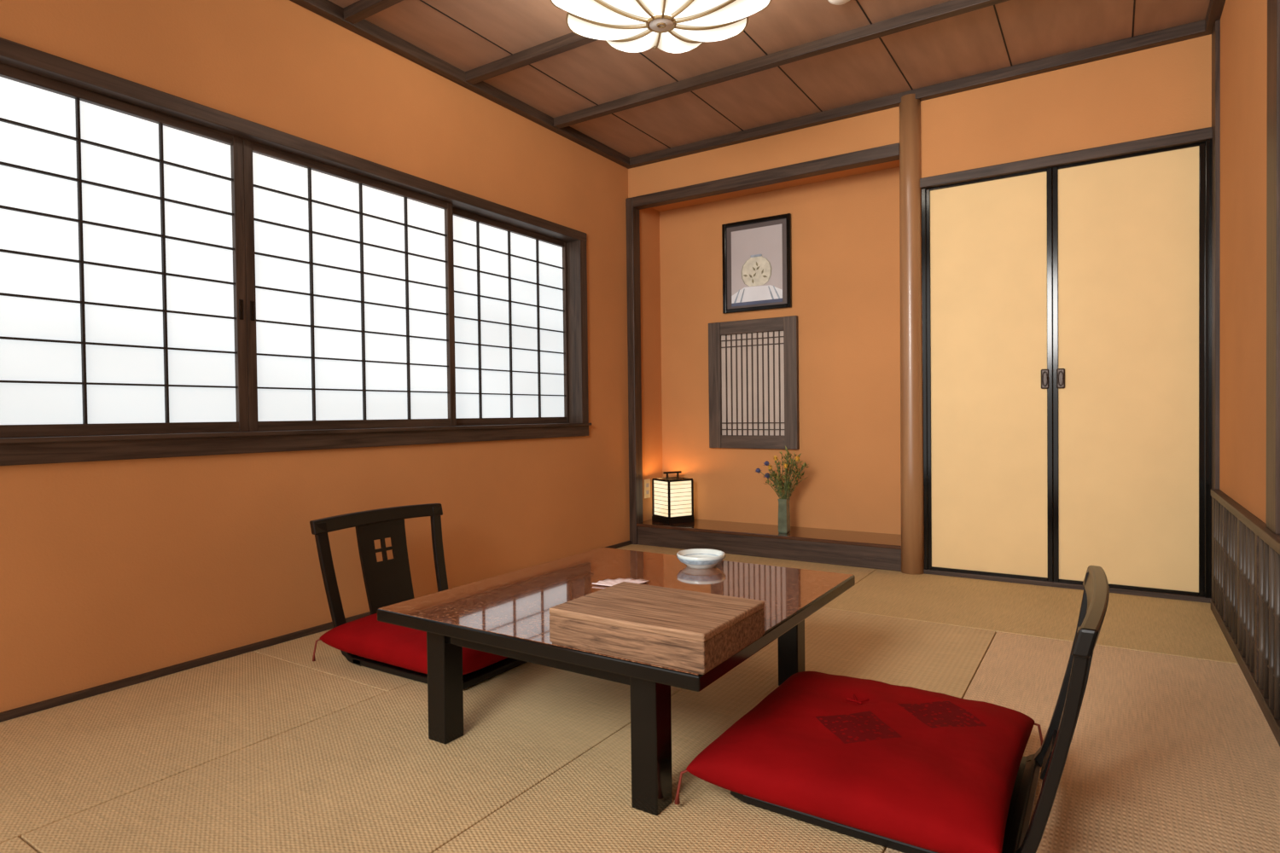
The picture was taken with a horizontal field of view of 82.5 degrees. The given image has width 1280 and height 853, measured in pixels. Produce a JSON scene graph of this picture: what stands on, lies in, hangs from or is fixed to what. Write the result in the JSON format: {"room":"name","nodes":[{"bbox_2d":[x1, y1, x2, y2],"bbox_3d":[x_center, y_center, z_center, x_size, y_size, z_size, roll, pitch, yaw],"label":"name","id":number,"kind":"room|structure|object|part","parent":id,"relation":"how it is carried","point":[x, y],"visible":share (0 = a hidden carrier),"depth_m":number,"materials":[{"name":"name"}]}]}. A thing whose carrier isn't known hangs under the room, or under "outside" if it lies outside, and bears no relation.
{"room":"traditional dwelling","nodes":[
{"label":"traditional dwelling","id":0,"kind":"room"},
{"bbox_2d":[238,299,244,319],"bbox_3d":[-1.381,-0.405,2.529,0.005,0.070,0.014,0,1,33],"label":"window handle","id":1,"kind":"object","parent":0,"point":[241,301],"depth_m":2.53,"materials":[{"name":"black metal"}]},
{"bbox_2d":[250,301,254,320],"bbox_3d":[-1.360,-0.406,2.562,0.005,0.070,0.014,0,1,33],"label":"window handle","id":2,"kind":"object","parent":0,"point":[252,303],"depth_m":2.56,"materials":[{"name":"black metal"}]},
{"bbox_2d":[0,0,662,712],"bbox_3d":[-1.252,-0.456,2.775,0.170,2.450,5.125,0,1,33],"label":"wall","id":3,"kind":"structure","parent":0,"point":[116,570],"depth_m":2.66,"materials":[{"name":"orange paint"}]},
{"bbox_2d":[0,63,238,437],"bbox_3d":[-1.644,-0.482,2.148,0.026,1.018,0.892,0,1,33],"label":"shoji rails","id":4,"kind":"object","parent":3,"relation":"attached to","point":[7,72],"visible":0.98,"depth_m":2.20,"materials":[{"name":"brown wood"}]},
{"bbox_2d":[0,76,236,424],"bbox_3d":[-1.651,-0.484,2.153,0.003,0.959,0.898,0,1,33],"label":"paper","id":5,"kind":"object","parent":4,"relation":"attached to","point":[20,404],"depth_m":2.22,"materials":[{"name":"white paper"}]},
{"bbox_2d":[0,98,237,424],"bbox_3d":[-1.644,-0.484,2.148,0.013,0.953,0.893,0,1,33],"label":"lattice","id":6,"kind":"object","parent":4,"relation":"attached to","point":[78,139],"depth_m":2.19,"materials":[{"name":"brown wood"}]},
{"bbox_2d":[0,37,591,465],"bbox_3d":[-1.380,-0.479,2.549,0.160,1.141,3.820,0,1,33],"label":"frame","id":7,"kind":"object","parent":3,"relation":"attached to","point":[30,450],"visible":0.84,"depth_m":2.49,"materials":[{"name":"brown wood"}]},
{"bbox_2d":[0,541,631,722],"bbox_3d":[-1.312,0.763,2.569,0.019,0.023,4.665,0,1,33],"label":"baseboard","id":8,"kind":"structure","parent":3,"relation":"attached to","point":[38,706],"depth_m":2.28,"materials":[{"name":"brown wood"}]},
{"bbox_2d":[252,141,450,430],"bbox_3d":[-1.123,-0.501,2.956,0.026,1.018,0.896,0,1,33],"label":"shoji rails","id":9,"kind":"object","parent":3,"relation":"attached to","point":[261,149],"visible":0.84,"depth_m":2.87,"materials":[{"name":"brown wood"}]},
{"bbox_2d":[252,152,448,421],"bbox_3d":[-1.130,-0.504,2.960,0.003,0.959,0.901,0,1,33],"label":"paper","id":10,"kind":"object","parent":9,"relation":"attached to","point":[273,404],"depth_m":2.89,"materials":[{"name":"white paper"}]},
{"bbox_2d":[253,168,449,420],"bbox_3d":[-1.123,-0.504,2.956,0.013,0.953,0.896,0,1,33],"label":"lattice","id":11,"kind":"object","parent":9,"relation":"attached to","point":[311,263],"depth_m":2.95,"materials":[{"name":"brown wood"}]},
{"bbox_2d":[230,135,569,431],"bbox_3d":[-1.400,-0.492,2.563,0.068,1.018,3.694,0,1,33],"label":"window frame","id":12,"kind":"structure","parent":3,"relation":"in","point":[241,149],"depth_m":2.55,"materials":[{"name":"brown wood"}]},
{"bbox_3d":[-1.644,-0.482,2.148,0.028,1.018,0.958,0,1,33],"label":"shoji frame","id":13,"kind":"part","parent":12,"relation":"part of","materials":[{"name":"brown wood"}]},
{"bbox_3d":[-1.123,-0.501,2.956,0.028,1.018,0.962,0,1,33],"label":"shoji frame","id":14,"kind":"part","parent":12,"relation":"part of","materials":[{"name":"white paper"}]},
{"bbox_3d":[-0.668,-0.519,3.736,0.028,1.018,0.927,0,1,33],"label":"shoji frame","id":15,"kind":"part","parent":12,"relation":"part of","materials":[{"name":"brown wood"}]},
{"bbox_2d":[289,0,633,168],"bbox_3d":[-1.322,-1.566,2.526,0.045,0.049,4.675,0,1,33],"label":"trim","id":16,"kind":"structure","parent":3,"relation":"attached to","point":[327,9],"depth_m":3.24,"materials":[{"name":"brown wood"}]},
{"bbox_2d":[453,207,566,425],"bbox_3d":[-0.665,-0.520,3.741,0.026,1.018,0.877,0,1,33],"label":"shoji rails","id":17,"kind":"object","parent":3,"relation":"attached to","point":[460,421],"visible":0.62,"depth_m":3.71,"materials":[{"name":"brown wood"}]},
{"bbox_2d":[453,215,564,418],"bbox_3d":[-0.671,-0.522,3.745,0.003,0.959,0.883,0,1,33],"label":"paper","id":18,"kind":"object","parent":17,"relation":"attached to","point":[465,305],"depth_m":3.72,"materials":[{"name":"white paper"}]},
{"bbox_2d":[453,221,565,418],"bbox_3d":[-0.664,-0.522,3.740,0.013,0.953,0.877,0,1,33],"label":"lattice","id":19,"kind":"object","parent":17,"relation":"attached to","point":[537,261],"depth_m":3.73,"materials":[{"name":"brown wood"}]},
{"bbox_2d":[566,239,588,423],"bbox_3d":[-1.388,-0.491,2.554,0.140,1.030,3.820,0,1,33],"label":"vertical frame piece","id":20,"kind":"object","parent":3,"relation":"attached to","point":[577,264],"visible":0.62,"depth_m":4.09,"materials":[{"name":"brown wood"}]},
{"bbox_2d":[625,197,643,544],"bbox_3d":[-0.034,-0.336,4.518,0.052,2.125,0.080,0,1,33],"label":"trim","id":21,"kind":"structure","parent":3,"relation":"attached to","point":[632,214],"depth_m":4.49,"materials":[{"name":"brown wood"}]},
{"bbox_2d":[643,478,650,499],"bbox_3d":[0.046,0.394,4.621,0.008,0.120,0.070,0,1,33],"label":"wall outlet","id":22,"kind":"object","parent":3,"relation":"attached to","point":[647,482],"visible":1,"depth_m":4.62,"materials":[{"name":"plastic"}]},
{"bbox_2d":[636,518,901,549],"bbox_3d":[0.733,0.601,4.209,1.610,0.018,0.346,0,1,33],"label":"floor","id":23,"kind":"structure","parent":0,"point":[829,536],"depth_m":4.08,"materials":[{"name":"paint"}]},
{"bbox_2d":[651,471,694,523],"bbox_3d":[0.205,0.437,4.573,0.191,0.311,0.191,-1,1,-32],"label":"paper lantern","id":24,"kind":"object","parent":23,"relation":"on","point":[672,497],"visible":1,"depth_m":4.51,"materials":[{"name":"beige paper"}]},
{"bbox_3d":[0.203,0.308,4.571,0.175,0.053,0.014,-1,1,-32],"label":"handle","id":25,"kind":"part","parent":24,"relation":"part of","materials":[{"name":"black paint"}]},
{"bbox_2d":[753,446,809,533],"bbox_3d":[0.792,0.348,4.087,0.316,0.492,0.185,0,1,33],"label":"flower vase","id":26,"kind":"object","parent":23,"relation":"on","point":[783,502],"visible":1,"depth_m":4.06,"materials":[{"name":"green ceramic"}]},
{"bbox_2d":[328,0,1210,157],"bbox_3d":[-0.113,-1.636,1.804,3.140,0.090,4.775,0,1,33],"label":"ceiling","id":27,"kind":"structure","parent":0,"point":[969,43],"depth_m":3.16,"materials":[{"name":"brown wood"}]},
{"bbox_2d":[549,0,771,53],"bbox_3d":[0.069,-1.462,2.408,0.737,0.281,0.712,0,1,33],"label":"ceiling lamp","id":28,"kind":"object","parent":27,"relation":"attached to","point":[673,26],"depth_m":2.42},
{"bbox_2d":[343,0,1009,128],"bbox_3d":[-0.118,-1.570,1.785,2.811,0.044,3.169,0,1,33],"label":"ceiling beam","id":29,"kind":"structure","parent":27,"relation":"attached to","point":[359,10],"depth_m":3.10,"materials":[{"name":"brown wood"}]},
{"bbox_2d":[419,0,1135,148],"bbox_3d":[-0.119,-1.591,1.749,2.255,0.006,4.675,0,1,33],"label":"ceiling seams","id":30,"kind":"structure","parent":27,"relation":"attached to","point":[1134,2],"depth_m":3.19,"materials":[{"name":"brown wood"}]},
{"bbox_2d":[827,0,849,5],"bbox_3d":[0.744,-1.598,2.707,0.110,0.035,0.110,0,1,33],"label":"smoke detector","id":31,"kind":"object","parent":27,"relation":"attached to","point":[833,2],"visible":1,"depth_m":2.72,"materials":[{"name":"white plastic"}]},
{"bbox_2d":[628,34,1211,535],"bbox_3d":[1.292,-0.504,3.897,2.950,2.450,0.420,0,1,33],"label":"wall","id":32,"kind":"structure","parent":0,"point":[845,224],"depth_m":4.09,"materials":[{"name":"orange paint"}]},
{"bbox_2d":[719,316,785,449],"bbox_3d":[0.679,-0.255,4.411,0.416,0.778,0.032,0,1,33],"label":"frame","id":33,"kind":"object","parent":32,"relation":"attached to","point":[771,324],"visible":0.94,"depth_m":4.39,"materials":[{"name":"brown wood"}]},
{"bbox_2d":[721,331,784,436],"bbox_3d":[0.684,-0.256,4.418,0.416,0.618,0.006,0,1,33],"label":"paper","id":34,"kind":"object","parent":32,"relation":"attached to","point":[770,334],"visible":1,"depth_m":4.41,"materials":[{"name":"white paper"}]},
{"bbox_2d":[721,331,784,436],"bbox_3d":[0.680,-0.255,4.412,0.416,0.618,0.008,0,1,33],"label":"lattice","id":35,"kind":"object","parent":32,"relation":"attached to","point":[778,336],"visible":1,"depth_m":4.41,"materials":[{"name":"brown wood"}]},
{"bbox_2d":[708,315,799,449],"bbox_3d":[0.678,-0.255,4.409,0.576,0.778,0.035,0,1,33],"label":"vertical frame piece","id":36,"kind":"object","parent":32,"relation":"attached to","point":[790,323],"visible":0.98,"depth_m":4.28,"materials":[{"name":"brown wood"}]},
{"bbox_2d":[721,213,791,314],"bbox_3d":[0.698,-0.970,4.385,0.440,0.548,0.026,0,1,33],"label":"picture","id":37,"kind":"object","parent":32,"relation":"attached to","point":[757,253],"visible":1,"depth_m":4.38,"materials":[{"name":"black paint"}]},
{"bbox_2d":[731,223,782,307],"bbox_3d":[0.699,-0.964,4.386,0.330,0.457,0.005,0,1,33],"label":"print","id":38,"kind":"object","parent":37,"relation":"attached to","point":[756,249],"depth_m":4.38},
{"bbox_2d":[627,142,899,209],"bbox_3d":[0.616,-1.371,4.073,1.625,0.062,0.073,0,1,33],"label":"lintel","id":39,"kind":"object","parent":32,"relation":"attached to","point":[891,152],"visible":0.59,"depth_m":3.97,"materials":[{"name":"brown wood"}]},
{"bbox_2d":[637,526,901,571],"bbox_3d":[0.659,0.666,4.090,1.575,0.118,0.050,0,1,33],"label":"sill","id":40,"kind":"structure","parent":32,"relation":"attached to","point":[824,553],"depth_m":4.00,"materials":[{"name":"brown wood"}]},
{"bbox_2d":[899,93,924,575],"bbox_3d":[1.340,-0.445,3.608,0.108,2.340,0.108,0,1,33],"label":"post","id":41,"kind":"object","parent":32,"relation":"attached to","point":[911,407],"visible":0.96,"depth_m":3.57,"materials":[{"name":"brown wood"}]},
{"bbox_2d":[629,19,1212,168],"bbox_3d":[1.135,-1.614,3.701,2.821,0.049,0.055,0,1,33],"label":"trim","id":42,"kind":"structure","parent":32,"relation":"attached to","point":[1196,29],"depth_m":3.45,"materials":[{"name":"brown wood"}]},
{"bbox_2d":[921,188,928,570],"bbox_3d":[1.417,-0.231,3.615,0.020,1.869,0.080,0,1,33],"label":"door jamb","id":43,"kind":"object","parent":32,"relation":"attached to","point":[923,190],"depth_m":3.58,"materials":[{"name":"black wood"}]},
{"bbox_2d":[925,168,1053,581],"bbox_3d":[1.642,-0.231,3.455,0.541,1.869,0.028,0,1,33],"label":"door","id":44,"kind":"structure","parent":32,"relation":"in","point":[990,324],"depth_m":3.44,"materials":[{"name":"paper"}]},
{"bbox_2d":[1041,369,1049,389],"bbox_3d":[1.838,-0.216,3.313,0.034,0.090,0.013,0,1,33],"label":"plate","id":45,"kind":"object","parent":44,"relation":"attached to","point":[1044,379],"visible":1,"depth_m":3.31,"materials":[{"name":"brown metal"}]},
{"bbox_2d":[1041,371,1047,386],"bbox_3d":[1.832,-0.216,3.305,0.026,0.069,0.006,0,1,33],"label":"ring","id":46,"kind":"object","parent":45,"relation":"attached to","point":[1044,371],"visible":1,"depth_m":3.30,"materials":[{"name":"brown metal"}]},
{"bbox_2d":[919,127,1212,188],"bbox_3d":[1.863,-1.189,3.294,1.135,0.047,0.097,0,1,33],"label":"door frame","id":47,"kind":"structure","parent":32,"relation":"attached to","point":[1199,136],"depth_m":3.21,"materials":[{"name":"brown wood"}]},
{"bbox_2d":[923,569,1211,603],"bbox_3d":[1.881,0.714,3.332,1.150,0.021,0.082,0,1,33],"label":"sill","id":48,"kind":"structure","parent":32,"relation":"attached to","point":[1116,590],"depth_m":3.28,"materials":[{"name":"brown wood"}]},
{"bbox_2d":[1052,141,1204,596],"bbox_3d":[2.101,-0.231,3.159,0.547,1.869,0.028,0,1,33],"label":"door","id":49,"kind":"structure","parent":32,"relation":"in","point":[1128,231],"depth_m":3.14,"materials":[{"name":"paper"}]},
{"bbox_2d":[1056,368,1064,388],"bbox_3d":[1.890,-0.216,3.280,0.034,0.090,0.013,0,1,33],"label":"plate","id":50,"kind":"object","parent":49,"relation":"attached to","point":[1057,369],"visible":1,"depth_m":3.27,"materials":[{"name":"brown metal"}]},
{"bbox_2d":[1057,371,1064,385],"bbox_3d":[1.885,-0.216,3.271,0.026,0.069,0.006,0,1,33],"label":"ring","id":51,"kind":"object","parent":50,"relation":"attached to","point":[1059,371],"visible":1,"depth_m":3.27,"materials":[{"name":"brown metal"}]},
{"bbox_2d":[1219,0,1267,523],"bbox_3d":[1.160,-0.456,1.023,0.120,2.450,4.795,0,1,33],"label":"wall","id":52,"kind":"structure","parent":0,"point":[1243,23],"depth_m":2.36,"materials":[{"name":"orange paint"}]},
{"bbox_2d":[1204,139,1211,598],"bbox_3d":[2.343,-0.232,3.014,0.022,1.869,0.087,0,1,33],"label":"door jamb","id":53,"kind":"object","parent":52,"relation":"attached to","point":[1208,142],"depth_m":2.98,"materials":[{"name":"black wood"}]},
{"bbox_2d":[1204,0,1225,30],"bbox_3d":[1.040,-1.568,0.979,0.050,0.049,4.635,0,1,33],"label":"trim","id":54,"kind":"structure","parent":52,"relation":"attached to","point":[1215,7],"depth_m":2.81,"materials":[{"name":"brown wood"}]},
{"bbox_2d":[1211,19,1220,599],"bbox_3d":[2.338,-0.457,2.939,0.054,2.362,0.180,0,1,33],"label":"trim","id":55,"kind":"structure","parent":52,"relation":"attached to","point":[1216,31],"depth_m":2.88,"materials":[{"name":"brown wood"}]},
{"bbox_3d":[2.338,-0.457,2.939,0.054,2.362,0.180,0,1,33],"label":"post","id":56,"kind":"part","parent":55,"relation":"part of","materials":[{"name":"brown wood"}]},
{"bbox_2d":[1210,488,1279,746],"bbox_3d":[1.045,0.533,0.978,0.030,0.478,4.555,0,1,33],"label":"wainscot panel","id":57,"kind":"object","parent":52,"relation":"attached to","point":[1245,602],"visible":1,"depth_m":2.09,"materials":[{"name":"brown wood"}]},
{"bbox_2d":[1265,0,1279,534],"bbox_3d":[1.657,-0.670,1.879,0.050,1.884,0.140,0,1,33],"label":"pillar","id":58,"kind":"structure","parent":52,"relation":"attached to","point":[1272,512],"depth_m":1.87,"materials":[{"name":"brown wood"}]},
{"bbox_3d":[-0.165,0.846,1.718,3.060,0.055,5.675,0,1,33],"label":"floor","id":59,"kind":"structure","parent":0,"visible":0},
{"bbox_2d":[0,837,37,852],"bbox_3d":[-1.443,0.834,0.367,0.721,0.045,2.016,0,1,33],"label":"mat","id":60,"kind":"object","parent":59,"relation":"on","point":[16,845],"visible":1,"depth_m":1.37,"materials":[{"name":"beige wicker"}]},
{"bbox_2d":[0,651,386,843],"bbox_3d":[-1.454,0.812,1.688,0.721,0.045,1.524,0,1,33],"label":"mat","id":61,"kind":"object","parent":59,"relation":"on","point":[61,762],"visible":0.73,"depth_m":1.89,"materials":[{"name":"beige wicker"}]},
{"bbox_2d":[252,628,415,692],"bbox_3d":[-0.625,0.781,2.974,0.721,0.045,1.528,0,1,33],"label":"mat","id":62,"kind":"object","parent":59,"relation":"on","point":[330,660],"visible":0.2,"depth_m":2.40,"materials":[{"name":"beige wicker"}]},
{"bbox_2d":[309,503,526,689],"bbox_3d":[-0.653,0.533,2.463,0.721,0.467,0.622,0,1,33],"label":"chair","id":63,"kind":"object","parent":62,"relation":"on","point":[366,642],"visible":0.56,"depth_m":2.42,"materials":[{"name":"black paint"}]},
{"bbox_3d":[-0.938,0.326,2.642,0.049,0.053,0.548,0,1,33],"label":"rail","id":64,"kind":"part","parent":63,"relation":"part of","materials":[{"name":"black paint"}]},
{"bbox_2d":[319,613,507,674],"bbox_3d":[-0.623,0.678,2.447,0.610,0.126,0.590,0,1,33],"label":"cushion","id":65,"kind":"object","parent":63,"relation":"on","point":[366,641],"depth_m":2.24,"materials":[{"name":"red fabric"}]},
{"bbox_2d":[21,662,682,852],"bbox_3d":[-0.249,0.789,2.220,0.721,0.045,2.386,0,1,33],"label":"mat","id":66,"kind":"object","parent":59,"relation":"on","point":[367,776],"visible":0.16,"depth_m":1.62,"materials":[{"name":"beige wicker"}]},
{"bbox_2d":[377,547,855,815],"bbox_3d":[-0.012,0.605,1.978,0.909,0.325,0.963,0,1,33],"label":"table","id":67,"kind":"object","parent":66,"relation":"on","point":[508,614],"visible":0.81,"depth_m":1.79,"materials":[{"name":"black paint"}]},
{"bbox_2d":[592,578,649,586],"bbox_3d":[-0.052,0.438,2.049,0.123,0.006,0.113,0,1,33],"label":"paper napkin","id":68,"kind":"object","parent":67,"relation":"on","point":[608,582],"visible":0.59,"depth_m":2.06,"materials":[{"name":"white paper"}]},
{"bbox_2d":[549,581,764,674],"bbox_3d":[0.038,0.411,1.536,0.364,0.076,0.278,0,1,33],"label":"wooden box","id":69,"kind":"object","parent":67,"relation":"on","point":[685,631],"visible":1,"depth_m":1.45,"materials":[{"name":"brown wood"}]},
{"bbox_3d":[0.038,0.382,1.535,0.364,0.016,0.278,0,1,33],"label":"lid","id":70,"kind":"part","parent":69,"relation":"part of","materials":[{"name":"brown wood"}]},
{"bbox_3d":[0.038,0.417,1.536,0.363,0.057,0.277,0,1,33],"label":"lid","id":71,"kind":"part","parent":69,"relation":"part of","materials":[{"name":"brown wood"}]},
{"bbox_2d":[676,548,725,569],"bbox_3d":[0.191,0.415,2.279,0.152,0.041,0.152,0,1,33],"label":"porcelain bowl","id":72,"kind":"object","parent":67,"relation":"on","point":[693,558],"visible":1,"depth_m":2.24,"materials":[{"name":"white ceramic"}]},
{"bbox_2d":[432,607,995,852],"bbox_3d":[0.264,0.792,1.699,0.698,0.045,2.706,0,1,33],"label":"mat","id":73,"kind":"object","parent":59,"relation":"on","point":[584,806],"visible":0.49,"depth_m":1.61,"materials":[{"name":"beige wicker"}]},
{"bbox_2d":[617,544,877,585],"bbox_3d":[0.349,0.757,3.771,1.496,0.045,0.861,0,1,33],"label":"mat","id":74,"kind":"object","parent":59,"relation":"on","point":[860,573],"visible":0.23,"depth_m":3.90,"materials":[{"name":"beige wicker"}]},
{"bbox_2d":[822,569,1238,664],"bbox_3d":[1.552,0.755,2.995,1.357,0.045,0.861,0,1,33],"label":"mat","id":75,"kind":"object","parent":59,"relation":"on","point":[1188,629],"visible":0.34,"depth_m":2.91,"materials":[{"name":"beige wicker"}]},
{"bbox_2d":[884,631,1279,852],"bbox_3d":[1.047,0.784,1.611,0.705,0.045,2.006,0,1,33],"label":"mat","id":76,"kind":"object","parent":59,"relation":"on","point":[1167,753],"visible":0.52,"depth_m":1.72,"materials":[{"name":"beige wicker"}]},
{"bbox_2d":[674,565,1109,852],"bbox_3d":[0.551,0.534,1.544,0.741,0.467,0.647,0,1,33],"label":"chair","id":77,"kind":"object","parent":76,"relation":"on","point":[905,770],"visible":1,"depth_m":1.41,"materials":[{"name":"red fabric"}]},
{"bbox_2d":[686,671,1034,852],"bbox_3d":[0.501,0.685,1.579,0.575,0.119,0.615,0,1,33],"label":"cushion","id":78,"kind":"object","parent":77,"relation":"on","point":[913,770],"depth_m":1.42,"materials":[{"name":"red fabric"}]},
{"bbox_3d":[0.778,0.688,1.401,0.031,0.064,0.424,0,1,33],"label":"rail","id":79,"kind":"part","parent":77,"relation":"part of","materials":[{"name":"black paint"}]},
{"bbox_3d":[0.840,0.326,1.352,0.049,0.053,0.548,0,1,33],"label":"rail","id":80,"kind":"part","parent":77,"relation":"part of","materials":[{"name":"black paint"}]}
]}

